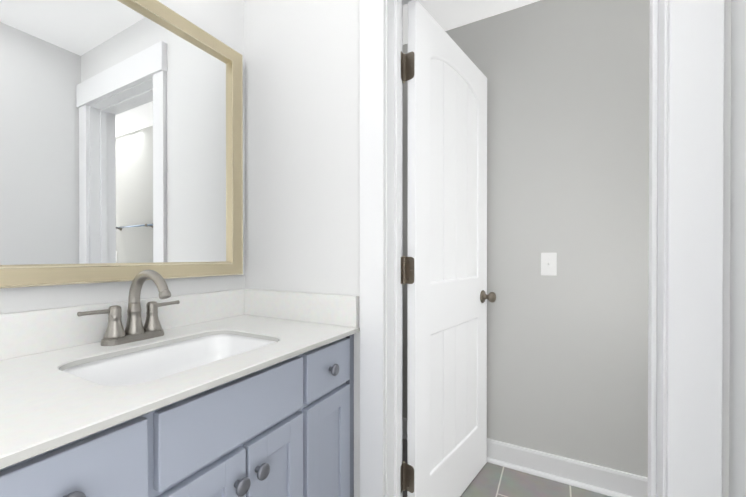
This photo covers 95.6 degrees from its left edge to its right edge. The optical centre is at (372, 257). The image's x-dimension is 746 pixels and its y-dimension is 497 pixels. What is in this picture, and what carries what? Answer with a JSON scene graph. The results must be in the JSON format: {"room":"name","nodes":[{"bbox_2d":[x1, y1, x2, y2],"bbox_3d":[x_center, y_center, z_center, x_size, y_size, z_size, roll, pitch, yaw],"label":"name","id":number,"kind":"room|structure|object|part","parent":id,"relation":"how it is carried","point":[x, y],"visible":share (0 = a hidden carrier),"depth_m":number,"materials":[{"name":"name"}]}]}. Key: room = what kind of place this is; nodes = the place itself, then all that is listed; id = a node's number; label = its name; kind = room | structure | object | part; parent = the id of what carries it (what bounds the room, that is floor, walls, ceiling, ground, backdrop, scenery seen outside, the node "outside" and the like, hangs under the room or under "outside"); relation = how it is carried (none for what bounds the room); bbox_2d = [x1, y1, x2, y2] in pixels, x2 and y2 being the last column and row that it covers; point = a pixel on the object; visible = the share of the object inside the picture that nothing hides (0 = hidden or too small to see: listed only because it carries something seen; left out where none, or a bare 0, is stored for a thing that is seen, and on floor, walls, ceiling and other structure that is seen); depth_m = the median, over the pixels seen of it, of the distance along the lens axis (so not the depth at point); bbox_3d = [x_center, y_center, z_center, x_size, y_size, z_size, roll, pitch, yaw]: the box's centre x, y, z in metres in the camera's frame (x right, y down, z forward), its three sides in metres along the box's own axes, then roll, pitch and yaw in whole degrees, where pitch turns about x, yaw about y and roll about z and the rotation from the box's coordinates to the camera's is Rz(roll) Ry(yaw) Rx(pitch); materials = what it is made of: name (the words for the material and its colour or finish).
{"room":"bathroom","nodes":[
{"label":"bathroom","id":0,"kind":"room"},
{"bbox_2d":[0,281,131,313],"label":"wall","id":1,"kind":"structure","parent":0,"point":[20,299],"depth_m":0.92,"materials":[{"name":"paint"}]},
{"bbox_2d":[157,0,244,295],"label":"wall","id":2,"kind":"structure","parent":0,"point":[222,21],"depth_m":1.35,"materials":[{"name":"paint"}]},
{"bbox_2d":[0,0,242,288],"bbox_3d":[-0.769,-0.389,1.037,0.030,0.920,0.885,0,0,28],"label":"mirror","id":3,"kind":"object","parent":2,"relation":"attached to","point":[121,140],"visible":1,"depth_m":1.03,"materials":[{"name":"beige mirror"}]},
{"bbox_2d":[403,0,539,44],"bbox_3d":[0.778,-1.339,-0.068,5.300,0.100,3.479,0,0,28],"label":"ceiling","id":4,"kind":"structure","parent":0,"point":[446,15],"depth_m":1.77,"materials":[{"name":"paint"}]},
{"bbox_2d":[244,0,730,496],"bbox_3d":[1.146,-0.098,0.619,5.000,2.388,0.127,0,0,28],"label":"wall","id":5,"kind":"structure","parent":0,"point":[302,131],"depth_m":1.29,"materials":[{"name":"paint"}]},
{"bbox_2d":[401,0,495,496],"bbox_3d":[0.355,0.070,1.515,0.186,2.032,0.780,0,0,39],"label":"door","id":6,"kind":"structure","parent":5,"relation":"in","point":[446,307],"depth_m":1.42,"materials":[{"name":"white wood"}]},
{"bbox_3d":[0.123,0.055,1.238,0.050,1.634,0.051,0,0,28],"label":"door hinges","id":7,"kind":"part","parent":6,"relation":"part of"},
{"bbox_3d":[0.557,0.199,1.764,0.168,0.066,0.110,0,0,28],"label":"door knob set","id":8,"kind":"part","parent":6,"relation":"part of","materials":[{"name":"metal"}]},
{"bbox_2d":[360,0,723,496],"bbox_3d":[0.396,0.001,1.024,0.930,2.187,0.183,0,0,28],"label":"door frame","id":9,"kind":"structure","parent":5,"relation":"attached to","point":[695,172],"depth_m":0.80,"materials":[{"name":"white wood"}]},
{"bbox_3d":[0.433,0.000,1.093,0.930,2.187,0.028,0,0,28],"label":"hall door casing trim","id":10,"kind":"part","parent":9,"relation":"part of","materials":[{"name":"white paint"}]},
{"bbox_2d":[403,439,610,496],"bbox_3d":[0.778,1.149,-0.056,5.300,0.100,3.479,0,0,28],"label":"floor","id":11,"kind":"structure","parent":0,"point":[491,480],"depth_m":1.61,"materials":[{"name":"grey tile"}]},
{"bbox_2d":[0,270,359,496],"bbox_3d":[-0.528,0.564,0.902,0.586,1.061,0.967,0,0,28],"label":"bathroom vanity","id":12,"kind":"object","parent":11,"relation":"on","point":[240,393],"visible":1,"depth_m":0.83,"materials":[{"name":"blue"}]},
{"bbox_2d":[77,270,179,345],"bbox_3d":[-0.650,0.139,0.976,0.200,0.210,0.272,0,0,28],"label":"faucet","id":13,"kind":"object","parent":12,"relation":"on","point":[152,333],"depth_m":0.99,"materials":[{"name":"silver metal"}]},
{"bbox_2d":[63,334,275,385],"bbox_3d":[-0.499,0.346,0.900,0.370,0.171,0.515,0,0,28],"label":"sink","id":14,"kind":"object","parent":12,"relation":"in","point":[153,361],"depth_m":0.99,"materials":[{"name":"white ceramic"}]},
{"bbox_2d":[403,0,649,477],"bbox_3d":[1.562,-0.102,1.389,5.000,2.388,0.120,0,0,28],"label":"wall","id":15,"kind":"structure","parent":0,"point":[567,164],"depth_m":1.65,"materials":[{"name":"paint"}]},
{"bbox_2d":[403,418,647,496],"bbox_3d":[1.355,1.038,1.011,5.000,0.112,0.752,0,0,28],"label":"baseboard","id":16,"kind":"structure","parent":15,"relation":"attached to","point":[594,478],"depth_m":1.64,"materials":[{"name":"white wood"}]},
{"bbox_2d":[541,253,556,275],"bbox_3d":[0.874,0.031,1.683,0.070,0.115,0.017,0,0,28],"label":"light switch","id":17,"kind":"object","parent":15,"relation":"attached to","point":[548,264],"visible":1,"depth_m":1.69,"materials":[{"name":"white plastic"}]},
{"bbox_2d":[729,0,745,496],"bbox_3d":[0.262,-0.093,-0.351,0.120,2.388,2.420,0,0,28],"label":"wall","id":18,"kind":"structure","parent":0,"point":[737,420],"depth_m":0.71,"materials":[{"name":"paint"}]}
]}

